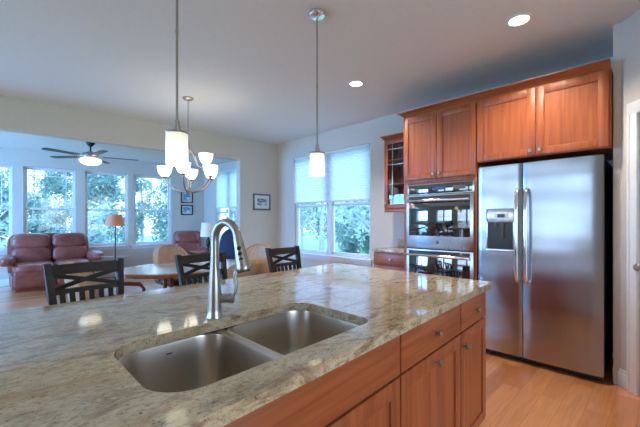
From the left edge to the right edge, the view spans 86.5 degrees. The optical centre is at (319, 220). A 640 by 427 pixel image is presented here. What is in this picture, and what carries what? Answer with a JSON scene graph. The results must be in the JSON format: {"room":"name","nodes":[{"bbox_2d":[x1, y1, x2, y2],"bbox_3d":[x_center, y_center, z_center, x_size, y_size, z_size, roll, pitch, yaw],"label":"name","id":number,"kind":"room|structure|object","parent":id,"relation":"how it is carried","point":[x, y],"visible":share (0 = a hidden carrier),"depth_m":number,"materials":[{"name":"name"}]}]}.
{"room":"kitchen","nodes":[
{"label":"kitchen","id":0,"kind":"room"},
{"bbox_2d":[0,147,203,279],"bbox_3d":[-6.069,-0.130,6.787,7.500,2.800,0.140,0,0,-38],"label":"wall","id":1,"kind":"structure","parent":0,"point":[18,158],"depth_m":7.76,"materials":[{"name":"paint"}]},
{"bbox_2d":[0,164,11,254],"bbox_3d":[-6.420,-0.225,6.477,0.935,1.760,0.180,0,0,-38],"label":"window","id":2,"kind":"structure","parent":1,"relation":"in","point":[3,250],"depth_m":6.73,"materials":[{"name":"white paint"}]},
{"bbox_2d":[24,166,74,232],"bbox_3d":[-5.630,-0.225,7.103,0.950,1.760,0.180,0,0,-38],"label":"window","id":3,"kind":"structure","parent":1,"relation":"in","point":[26,168],"depth_m":7.10,"materials":[{"name":"white paint"}]},
{"bbox_2d":[0,272,114,286],"bbox_3d":[-5.637,1.205,7.031,6.480,0.130,0.021,0,0,-38],"label":"baseboard","id":4,"kind":"structure","parent":1,"relation":"attached to","point":[5,282],"depth_m":6.66,"materials":[{"name":"white paint"}]},
{"bbox_2d":[85,171,130,250],"bbox_3d":[-4.840,-0.225,7.728,0.935,1.760,0.180,0,0,-38],"label":"window","id":5,"kind":"structure","parent":1,"relation":"in","point":[122,245],"depth_m":7.73,"materials":[{"name":"white paint"}]},
{"bbox_2d":[131,175,172,248],"bbox_3d":[-4.096,-0.225,8.318,0.935,1.760,0.180,0,0,-38],"label":"window","id":6,"kind":"structure","parent":1,"relation":"in","point":[151,244],"depth_m":8.32,"materials":[{"name":"white paint"}]},
{"bbox_2d":[181,205,192,214],"bbox_3d":[-3.432,-0.285,8.772,0.300,0.260,0.022,0,0,-38],"label":"framed picture","id":7,"kind":"object","parent":1,"relation":"attached to","point":[185,209],"visible":1,"depth_m":8.77},
{"bbox_2d":[183,207,190,212],"bbox_3d":[-3.432,-0.285,8.773,0.180,0.140,0.002,0,0,-38],"label":"print","id":8,"kind":"object","parent":7,"relation":"attached to","point":[185,209],"depth_m":8.77},
{"bbox_2d":[181,193,192,202],"bbox_3d":[-3.432,-0.618,8.772,0.300,0.305,0.022,0,0,-38],"label":"framed picture","id":9,"kind":"object","parent":1,"relation":"attached to","point":[185,198],"visible":0.71,"depth_m":8.76},
{"bbox_2d":[183,193,190,200],"bbox_3d":[-3.432,-0.618,8.773,0.180,0.185,0.002,0,0,-38],"label":"print","id":10,"kind":"object","parent":9,"relation":"attached to","point":[186,197],"depth_m":8.76},
{"bbox_2d":[0,131,231,166],"bbox_3d":[-4.892,-1.470,5.793,7.663,0.080,3.554,0,0,-41],"label":"ceiling","id":11,"kind":"structure","parent":0,"point":[13,140],"depth_m":6.62,"materials":[{"name":"paint"}]},
{"bbox_2d":[41,142,137,166],"bbox_3d":[-4.110,-1.205,6.130,1.460,0.450,1.422,0,0,-45],"label":"ceiling fan","id":12,"kind":"object","parent":11,"relation":"hanging from","point":[90,158],"visible":0.99,"depth_m":6.05,"materials":[{"name":"white glass"}]},
{"bbox_2d":[0,95,276,263],"bbox_3d":[-3.648,-0.155,4.445,7.300,2.850,0.141,0,0,-41],"label":"wall","id":13,"kind":"structure","parent":0,"point":[256,161],"depth_m":5.39,"materials":[{"name":"paint"}]},
{"bbox_2d":[253,193,270,209],"bbox_3d":[-1.118,-0.365,6.549,0.380,0.310,0.022,0,0,-41],"label":"framed picture","id":14,"kind":"object","parent":13,"relation":"attached to","point":[260,201],"visible":1,"depth_m":6.54,"materials":[{"name":"grey metal"}]},
{"bbox_2d":[257,198,266,205],"bbox_3d":[-1.119,-0.365,6.550,0.204,0.134,0.002,0,0,-41],"label":"print","id":15,"kind":"object","parent":14,"relation":"attached to","point":[260,201],"depth_m":6.55},
{"bbox_2d":[0,0,639,143],"bbox_3d":[-0.675,-1.580,1.511,7.440,0.100,8.700,0,0,-45],"label":"ceiling","id":16,"kind":"structure","parent":0,"point":[248,67],"depth_m":3.14,"materials":[{"name":"paint"}]},
{"bbox_2d":[165,0,188,166],"bbox_3d":[-0.745,-0.910,1.771,0.124,1.240,0.124,0,0,-45],"label":"pendant lamp","id":17,"kind":"object","parent":16,"relation":"hanging from","point":[176,139],"visible":1,"depth_m":1.74,"materials":[{"name":"white glass"}]},
{"bbox_2d":[157,96,217,194],"bbox_3d":[-1.601,-0.927,4.259,0.678,1.204,0.689,0,0,-45],"label":"chandelier","id":18,"kind":"object","parent":16,"relation":"hanging from","point":[210,170],"visible":0.77,"depth_m":4.22,"materials":[{"name":"white glass"}]},
{"bbox_2d":[309,8,325,176],"bbox_3d":[-0.021,-0.930,2.500,0.124,1.200,0.124,0,0,-45],"label":"pendant lamp","id":19,"kind":"object","parent":16,"relation":"hanging from","point":[316,14],"visible":1,"depth_m":2.47,"materials":[{"name":"silver metal"}]},
{"bbox_2d":[348,80,363,86],"bbox_3d":[0.400,-1.525,3.783,0.176,0.008,0.176,0,0,-45],"label":"recessed light","id":20,"kind":"object","parent":16,"relation":"in","point":[356,83],"visible":1,"depth_m":3.77,"materials":[{"name":"white paint"}]},
{"bbox_2d":[506,13,532,26],"bbox_3d":[1.514,-1.525,2.588,0.176,0.008,0.176,0,0,-45],"label":"recessed light","id":21,"kind":"object","parent":16,"relation":"in","point":[521,19],"visible":1,"depth_m":2.58,"materials":[{"name":"white paint"}]},
{"bbox_2d":[0,276,639,426],"bbox_3d":[-2.029,1.320,2.844,7.500,0.100,12.500,0,0,-45],"label":"floor","id":22,"kind":"structure","parent":0,"point":[519,393],"depth_m":2.49,"materials":[{"name":"brown wood"}]},
{"bbox_2d":[0,232,103,292],"bbox_3d":[-5.223,0.755,6.649,1.624,1.031,0.969,0,0,-45],"label":"reclining loveseat","id":23,"kind":"object","parent":22,"relation":"on","point":[24,259],"visible":0.73,"depth_m":6.50,"materials":[{"name":"red leather"}]},
{"bbox_2d":[10,233,50,248],"bbox_3d":[-5.623,0.411,6.623,0.604,0.341,0.265,0,0,-45],"label":"cushion","id":24,"kind":"object","parent":23,"relation":"on","point":[25,240],"depth_m":6.54,"materials":[{"name":"red leather"}]},
{"bbox_2d":[11,247,51,262],"bbox_3d":[-5.574,0.669,6.580,0.595,0.350,0.248,0,0,-45],"label":"cushion","id":25,"kind":"object","parent":23,"relation":"on","point":[21,254],"depth_m":6.50,"materials":[{"name":"red leather"}]},
{"bbox_2d":[12,261,53,272],"bbox_3d":[-5.345,0.865,6.345,0.599,0.203,0.707,0,0,-45],"label":"seat cushion","id":26,"kind":"object","parent":23,"relation":"on","point":[18,266],"depth_m":6.09,"materials":[{"name":"red leather"}]},
{"bbox_2d":[51,233,86,247],"bbox_3d":[-5.194,0.409,7.046,0.607,0.339,0.266,0,0,-45],"label":"cushion","id":27,"kind":"object","parent":23,"relation":"on","point":[58,240],"depth_m":6.95,"materials":[{"name":"red leather"}]},
{"bbox_2d":[52,246,86,260],"bbox_3d":[-5.149,0.670,6.999,0.597,0.350,0.250,0,0,-45],"label":"cushion","id":28,"kind":"object","parent":23,"relation":"on","point":[58,252],"depth_m":6.90,"materials":[{"name":"red leather"}]},
{"bbox_2d":[53,258,91,264],"bbox_3d":[-4.918,0.865,6.767,0.598,0.201,0.706,0,0,-45],"label":"seat cushion","id":29,"kind":"object","parent":23,"relation":"on","point":[56,261],"depth_m":6.71,"materials":[{"name":"red leather"}]},
{"bbox_2d":[42,258,123,304],"bbox_3d":[-1.179,0.750,1.824,0.494,1.040,0.408,0,0,38],"label":"bar stool","id":30,"kind":"object","parent":22,"relation":"on","point":[50,272],"visible":0.27,"depth_m":1.94,"materials":[{"name":"brown wood"}]},
{"bbox_2d":[63,261,145,301],"bbox_3d":[-1.862,0.807,2.983,0.650,0.925,0.670,0,0,-25],"label":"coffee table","id":31,"kind":"object","parent":22,"relation":"on","point":[85,283],"visible":0.1,"depth_m":2.86,"materials":[{"name":"brown wood"}]},
{"bbox_2d":[101,214,128,287],"bbox_3d":[-3.953,0.573,6.564,0.480,1.395,0.480,0,0,-45],"label":"floor lamp","id":32,"kind":"object","parent":22,"relation":"on","point":[115,220],"visible":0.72,"depth_m":6.47,"materials":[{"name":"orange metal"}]},
{"bbox_2d":[101,255,128,257],"bbox_3d":[-3.953,0.685,6.564,0.480,0.010,0.480,0,0,-45],"label":"tray","id":33,"kind":"object","parent":32,"relation":"on","point":[111,256],"depth_m":6.51,"materials":[{"name":"clear glass"}]},
{"bbox_2d":[114,259,234,287],"bbox_3d":[-1.497,0.896,3.999,1.600,0.748,1.160,0,0,-45],"label":"dining table","id":34,"kind":"object","parent":22,"relation":"on","point":[164,270],"visible":0.22,"depth_m":3.59,"materials":[{"name":"brown wood"}]},
{"bbox_2d":[153,244,197,286],"bbox_3d":[-2.034,0.807,4.811,0.650,0.925,0.670,0,0,41],"label":"dining chair","id":35,"kind":"object","parent":22,"relation":"on","point":[166,252],"visible":0.42,"depth_m":4.91,"materials":[{"name":"brown wood"}]},
{"bbox_2d":[173,231,206,254],"bbox_3d":[-3.123,0.755,7.988,0.984,1.031,0.969,0,0,-21],"label":"leather recliner","id":36,"kind":"object","parent":22,"relation":"on","point":[187,240],"visible":0.29,"depth_m":8.13,"materials":[{"name":"red leather"}]},
{"bbox_2d":[174,231,198,242],"bbox_3d":[-3.217,0.411,8.232,0.563,0.341,0.265,0,0,-21],"label":"cushion","id":37,"kind":"object","parent":36,"relation":"on","point":[179,236],"depth_m":8.14,"materials":[{"name":"red leather"}]},
{"bbox_2d":[176,242,198,252],"bbox_3d":[-3.190,0.669,8.173,0.554,0.350,0.248,0,0,-21],"label":"cushion","id":38,"kind":"object","parent":36,"relation":"on","point":[187,246],"depth_m":8.10,"materials":[{"name":"red leather"}]},
{"bbox_2d":[189,250,210,254],"bbox_3d":[-2.469,0.955,7.380,0.480,0.630,0.560,0,0,43],"label":"end table","id":39,"kind":"object","parent":22,"relation":"on","point":[193,252],"visible":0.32,"depth_m":7.16,"materials":[{"name":"brown wood"}]},
{"bbox_2d":[200,223,214,250],"bbox_3d":[-2.433,0.340,7.401,0.330,0.600,0.330,0,0,-45],"label":"table lamp","id":40,"kind":"object","parent":39,"relation":"on","point":[206,228],"visible":0.9,"depth_m":7.28,"materials":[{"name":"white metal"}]},
{"bbox_2d":[174,251,227,285],"bbox_3d":[-0.684,0.750,2.311,0.494,1.040,0.408,0,0,38],"label":"bar stool","id":41,"kind":"object","parent":22,"relation":"on","point":[184,278],"visible":0.23,"depth_m":2.40,"materials":[{"name":"brown wood"}]},
{"bbox_2d":[219,229,234,276],"bbox_3d":[-1.856,0.715,6.905,0.780,1.110,0.744,0,0,3],"label":"armchair","id":42,"kind":"object","parent":22,"relation":"on","point":[226,243],"visible":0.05,"depth_m":7.09,"materials":[{"name":"fabric"}]},
{"bbox_2d":[227,258,269,278],"bbox_3d":[-0.801,0.807,3.346,0.670,0.925,0.650,0,0,-41],"label":"dining chair","id":43,"kind":"object","parent":22,"relation":"on","point":[258,265],"visible":0.12,"depth_m":3.10,"materials":[{"name":"brown wood"}]},
{"bbox_2d":[246,244,269,258],"bbox_3d":[-1.023,0.807,4.904,0.670,0.925,0.650,0,0,25],"label":"dining chair","id":44,"kind":"object","parent":22,"relation":"on","point":[256,250],"visible":0.18,"depth_m":5.13,"materials":[{"name":"brown wood"}]},
{"bbox_2d":[265,246,301,272],"bbox_3d":[-0.163,0.750,2.888,0.494,1.040,0.408,0,0,39],"label":"bar stool","id":45,"kind":"object","parent":22,"relation":"on","point":[290,251],"visible":0.23,"depth_m":3.02,"materials":[{"name":"brown wood"}]},
{"bbox_2d":[209,327,399,426],"bbox_3d":[-0.306,0.831,1.150,0.852,0.878,0.912,0,0,42],"label":"base cabinet","id":46,"kind":"object","parent":22,"relation":"on","point":[364,391],"visible":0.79,"depth_m":1.00,"materials":[{"name":"brown wood"}]},
{"bbox_2d":[0,263,490,426],"bbox_3d":[-0.274,0.373,1.482,1.245,0.035,2.653,0,0,42],"label":"countertop","id":47,"kind":"structure","parent":46,"relation":"on","point":[60,366],"depth_m":1.06,"materials":[{"name":"stone"}]},
{"bbox_2d":[206,218,250,318],"bbox_3d":[-0.317,0.173,1.228,0.219,0.365,0.094,0,0,35],"label":"kitchen faucet","id":48,"kind":"object","parent":47,"relation":"on","point":[215,298],"visible":1,"depth_m":1.24,"materials":[{"name":"silver metal"}]},
{"bbox_2d":[118,311,359,392],"bbox_3d":[-0.203,0.497,1.093,0.795,0.210,0.481,0,0,-45],"label":"sink","id":49,"kind":"object","parent":47,"relation":"in","point":[202,360],"visible":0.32,"depth_m":1.15,"materials":[{"name":"silver metal"}]},
{"bbox_2d":[374,252,403,270],"bbox_3d":[1.074,0.831,4.381,0.633,0.878,0.526,0,0,-45],"label":"base cabinet","id":50,"kind":"object","parent":22,"relation":"on","point":[384,260],"visible":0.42,"depth_m":4.20,"materials":[{"name":"brown wood"}]},
{"bbox_2d":[372,246,403,253],"bbox_3d":[1.078,0.373,4.395,0.611,0.035,0.541,0,0,-45],"label":"countertop","id":51,"kind":"structure","parent":50,"relation":"on","point":[398,249],"depth_m":4.26,"materials":[{"name":"stone"}]},
{"bbox_2d":[398,239,403,246],"bbox_3d":[1.289,0.303,4.603,0.020,0.105,0.541,0,0,-45],"label":"backsplash strip","id":52,"kind":"object","parent":51,"relation":"on","point":[400,241],"visible":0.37,"depth_m":4.74,"materials":[{"name":"stone"}]},
{"bbox_2d":[397,305,459,426],"bbox_3d":[0.202,0.831,1.723,0.852,0.878,0.612,0,0,42],"label":"base cabinet","id":53,"kind":"object","parent":22,"relation":"on","point":[429,376],"visible":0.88,"depth_m":1.45,"materials":[{"name":"brown wood"}]},
{"bbox_2d":[397,93,486,279],"bbox_3d":[1.467,0.020,3.865,0.796,2.500,0.872,0,0,-45],"label":"tall cabinet","id":54,"kind":"object","parent":22,"relation":"on","point":[440,139],"visible":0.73,"depth_m":3.55,"materials":[{"name":"brown wood"}]},
{"bbox_2d":[406,180,474,279],"bbox_3d":[1.419,0.284,3.754,0.650,1.372,0.740,0,0,-45],"label":"double oven","id":55,"kind":"object","parent":54,"relation":"in","point":[440,216],"visible":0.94,"depth_m":3.53,"materials":[{"name":"silver metal"}]},
{"bbox_2d":[459,291,485,426],"bbox_3d":[0.546,0.831,2.110,0.852,0.878,0.416,0,0,42],"label":"base cabinet","id":56,"kind":"object","parent":22,"relation":"on","point":[472,333],"visible":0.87,"depth_m":1.85,"materials":[{"name":"brown wood"}]},
{"bbox_2d":[479,154,612,381],"bbox_3d":[2.095,0.372,3.188,0.811,1.795,0.935,0,0,-45],"label":"refrigerator","id":57,"kind":"object","parent":22,"relation":"on","point":[546,227],"visible":0.98,"depth_m":2.89,"materials":[{"name":"silver metal"}]},
{"bbox_2d":[204,57,612,356],"bbox_3d":[0.627,-0.180,5.391,0.140,2.900,12.400,0,0,-45],"label":"wall","id":58,"kind":"structure","parent":0,"point":[386,228],"depth_m":5.59,"materials":[{"name":"paint"}]},
{"bbox_2d":[216,168,235,207],"bbox_3d":[-2.199,-0.772,8.180,0.036,0.908,1.220,0,0,-45],"label":"cellular shade","id":59,"kind":"object","parent":58,"relation":"attached to","point":[226,180],"visible":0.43,"depth_m":8.26,"materials":[{"name":"fabric"}]},
{"bbox_2d":[217,208,235,242],"bbox_3d":[-2.176,-0.188,8.201,0.180,2.085,1.360,0,0,-45],"label":"window","id":60,"kind":"structure","parent":58,"relation":"in","point":[231,212],"depth_m":8.45,"materials":[{"name":"white paint"}]},
{"bbox_2d":[294,143,369,203],"bbox_3d":[0.142,-0.750,5.804,0.036,0.863,1.750,0,0,-45],"label":"cellular shade","id":61,"kind":"object","parent":58,"relation":"attached to","point":[346,177],"visible":1,"depth_m":5.66,"materials":[{"name":"fabric"}]},
{"bbox_2d":[292,202,372,265],"bbox_3d":[0.164,-0.255,5.825,0.180,1.860,1.890,0,0,-45],"label":"window","id":62,"kind":"structure","parent":58,"relation":"in","point":[330,254],"depth_m":5.80,"materials":[{"name":"white paint"}]},
{"bbox_2d":[380,132,403,211],"bbox_3d":[1.144,-0.623,4.492,0.378,1.015,0.586,0,0,-45],"label":"upper cabinet","id":63,"kind":"object","parent":58,"relation":"attached to","point":[394,143],"visible":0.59,"depth_m":4.60,"materials":[{"name":"brown wood"}]},
{"bbox_2d":[475,58,612,165],"bbox_3d":[2.123,-0.897,3.199,0.796,0.665,0.994,0,0,-45],"label":"upper cabinet","id":64,"kind":"object","parent":58,"relation":"attached to","point":[568,113],"visible":1,"depth_m":2.89,"materials":[{"name":"brown wood"}]},
{"bbox_2d":[613,23,620,383],"bbox_3d":[2.567,-0.130,2.852,0.660,2.800,0.110,0,0,-45],"label":"wall","id":65,"kind":"structure","parent":0,"point":[616,28],"depth_m":2.65,"materials":[{"name":"paint"}]},
{"bbox_2d":[621,9,639,395],"bbox_3d":[2.320,-0.130,2.021,0.110,2.800,1.350,0,0,6],"label":"wall","id":66,"kind":"structure","parent":0,"point":[630,27],"depth_m":2.57,"materials":[{"name":"paint"}]},
{"bbox_2d":[612,368,626,389],"bbox_3d":[2.318,1.205,2.624,0.015,0.130,0.149,0,0,6],"label":"baseboard","id":67,"kind":"structure","parent":66,"relation":"attached to","point":[622,375],"depth_m":2.59,"materials":[{"name":"white paint"}]},
{"bbox_2d":[627,99,639,395],"bbox_3d":[2.259,0.198,2.092,0.026,2.145,0.920,0,0,6],"label":"trim","id":68,"kind":"structure","parent":66,"relation":"attached to","point":[633,108],"depth_m":2.48,"materials":[{"name":"white paint"}]},
{"bbox_2d":[633,263,639,271],"bbox_3d":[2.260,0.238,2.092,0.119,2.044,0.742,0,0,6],"label":"door knob","id":69,"kind":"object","parent":66,"relation":"in","point":[636,267],"depth_m":2.40,"materials":[{"name":"silver metal"}]},
{"label":"outside","id":70,"kind":"structure","parent":0,"visible":0},
{"bbox_2d":[0,231,365,253],"bbox_3d":[-3.403,2.570,17.704,100.000,0.200,90.000,0,0,-45],"label":"ground","id":71,"kind":"structure","parent":70,"point":[309,240],"depth_m":40.97,"materials":[{"name":"green plant"}]},
{"bbox_2d":[0,174,8,246],"bbox_3d":[-10.534,-1.224,9.965,2.937,7.389,3.048,0,0,-1],"label":"tree","id":72,"kind":"object","parent":71,"relation":"on","point":[0,174],"visible":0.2,"depth_m":10.48,"materials":[{"name":"green plant"}]},
{"bbox_2d":[0,168,37,242],"bbox_3d":[-12.871,-2.301,13.253,2.791,9.544,3.443,0,0,15],"label":"tree","id":73,"kind":"object","parent":71,"relation":"on","point":[5,191],"visible":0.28,"depth_m":13.36,"materials":[{"name":"green plant"}]},
{"bbox_2d":[2,194,71,245],"bbox_3d":[-7.759,0.860,9.344,1.557,3.234,1.489,0,0,-13],"label":"shrub","id":74,"kind":"object","parent":71,"relation":"on","point":[41,225],"visible":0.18,"depth_m":9.22,"materials":[{"name":"green plant"}]},
{"bbox_2d":[27,170,68,227],"bbox_3d":[-17.697,-1.650,22.322,2.728,8.241,2.790,0,0,9],"label":"tree","id":75,"kind":"object","parent":71,"relation":"on","point":[43,190],"visible":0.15,"depth_m":21.82,"materials":[{"name":"green plant"}]},
{"bbox_2d":[40,171,71,232],"bbox_3d":[-15.021,-1.270,19.790,2.359,7.482,2.909,0,0,-32],"label":"tree","id":76,"kind":"object","parent":71,"relation":"on","point":[59,184],"visible":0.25,"depth_m":19.55,"materials":[{"name":"green plant"}]},
{"bbox_2d":[53,174,124,242],"bbox_3d":[-11.595,-1.761,17.791,3.280,8.464,3.354,0,0,32],"label":"tree","id":77,"kind":"object","parent":71,"relation":"on","point":[67,213],"visible":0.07,"depth_m":17.38,"materials":[{"name":"green plant"}]},
{"bbox_2d":[58,174,136,242],"bbox_3d":[-8.751,-0.668,13.827,2.630,6.276,2.690,0,0,33],"label":"tree","id":78,"kind":"object","parent":71,"relation":"on","point":[108,189],"visible":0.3,"depth_m":13.63,"materials":[{"name":"green plant"}]},
{"bbox_2d":[88,200,119,243],"bbox_3d":[-6.876,0.905,10.582,1.275,3.139,1.338,0,0,-18],"label":"shrub","id":79,"kind":"object","parent":71,"relation":"on","point":[95,236],"visible":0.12,"depth_m":10.50,"materials":[{"name":"green plant"}]},
{"bbox_2d":[101,176,122,220],"bbox_3d":[-16.408,-3.092,25.625,3.252,11.127,3.028,0,0,-21],"label":"tree","id":80,"kind":"object","parent":71,"relation":"on","point":[110,204],"visible":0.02,"depth_m":25.64,"materials":[{"name":"green plant"}]},
{"bbox_2d":[117,203,142,242],"bbox_3d":[-12.094,0.625,21.595,1.586,3.707,1.516,0,0,36],"label":"shrub","id":81,"kind":"object","parent":71,"relation":"on","point":[122,208],"visible":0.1,"depth_m":21.57,"materials":[{"name":"green plant"}]},
{"bbox_2d":[122,177,158,241],"bbox_3d":[-12.680,-1.687,24.100,2.961,8.315,2.401,0,0,36],"label":"tree","id":82,"kind":"object","parent":71,"relation":"on","point":[139,188],"visible":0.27,"depth_m":24.02,"materials":[{"name":"green plant"}]},
{"bbox_2d":[147,179,167,240],"bbox_3d":[-7.401,-1.662,17.751,3.185,8.266,3.257,0,0,-27],"label":"tree","id":83,"kind":"object","parent":71,"relation":"on","point":[160,224],"visible":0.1,"depth_m":16.86,"materials":[{"name":"green plant"}]},
{"bbox_2d":[147,179,167,240],"bbox_3d":[-5.168,-1.275,13.040,2.931,7.490,2.576,0,0,-12],"label":"tree","id":84,"kind":"object","parent":71,"relation":"on","point":[164,183],"visible":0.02,"depth_m":12.35,"materials":[{"name":"green plant"}]},
{"bbox_2d":[300,204,313,248],"bbox_3d":[-1.667,-1.850,30.246,2.762,8.643,2.572,0,0,3],"label":"tree","id":85,"kind":"object","parent":71,"relation":"on","point":[301,243],"visible":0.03,"depth_m":30.11,"materials":[{"name":"green plant"}]},
{"bbox_2d":[300,203,326,235],"bbox_3d":[-1.025,-2.088,13.441,3.071,9.118,3.299,0,0,32],"label":"tree","id":86,"kind":"object","parent":71,"relation":"on","point":[304,220],"visible":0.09,"depth_m":13.24,"materials":[{"name":"green plant"}]},
{"bbox_2d":[300,202,342,250],"bbox_3d":[0.045,-1.743,18.269,3.531,8.428,2.863,0,0,20],"label":"tree","id":87,"kind":"object","parent":71,"relation":"on","point":[321,237],"visible":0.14,"depth_m":18.20,"materials":[{"name":"green plant"}]},
{"bbox_2d":[324,202,343,220],"bbox_3d":[1.064,-2.719,26.073,2.725,10.381,2.927,0,0,30],"label":"tree","id":88,"kind":"object","parent":71,"relation":"on","point":[336,213],"visible":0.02,"depth_m":25.83,"materials":[{"name":"green plant"}]},
{"bbox_2d":[335,207,342,246],"bbox_3d":[1.717,0.502,29.707,1.584,3.947,1.509,0,0,16],"label":"shrub","id":89,"kind":"object","parent":71,"relation":"on","point":[339,232],"visible":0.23,"depth_m":29.56,"materials":[{"name":"green plant"}]},
{"bbox_2d":[326,200,369,240],"bbox_3d":[1.663,-2.139,10.318,2.924,9.220,3.141,0,0,3],"label":"tree","id":90,"kind":"object","parent":71,"relation":"on","point":[358,212],"visible":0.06,"depth_m":10.03,"materials":[{"name":"green plant"}]},
{"bbox_2d":[336,201,363,253],"bbox_3d":[1.309,0.656,14.864,1.557,3.644,1.488,0,0,-42],"label":"shrub","id":91,"kind":"object","parent":71,"relation":"on","point":[350,244],"visible":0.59,"depth_m":14.64,"materials":[{"name":"green plant"}]},
{"bbox_2d":[335,201,364,251],"bbox_3d":[2.120,-1.921,21.865,3.205,8.783,3.133,0,0,-7],"label":"tree","id":92,"kind":"object","parent":71,"relation":"on","point":[361,201],"visible":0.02,"depth_m":21.51,"materials":[{"name":"green plant"}]},
{"bbox_2d":[360,206,369,254],"bbox_3d":[2.454,0.275,16.195,1.797,4.410,1.879,0,0,-23],"label":"shrub","id":93,"kind":"object","parent":71,"relation":"on","point":[366,243],"visible":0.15,"depth_m":15.98,"materials":[{"name":"green plant"}]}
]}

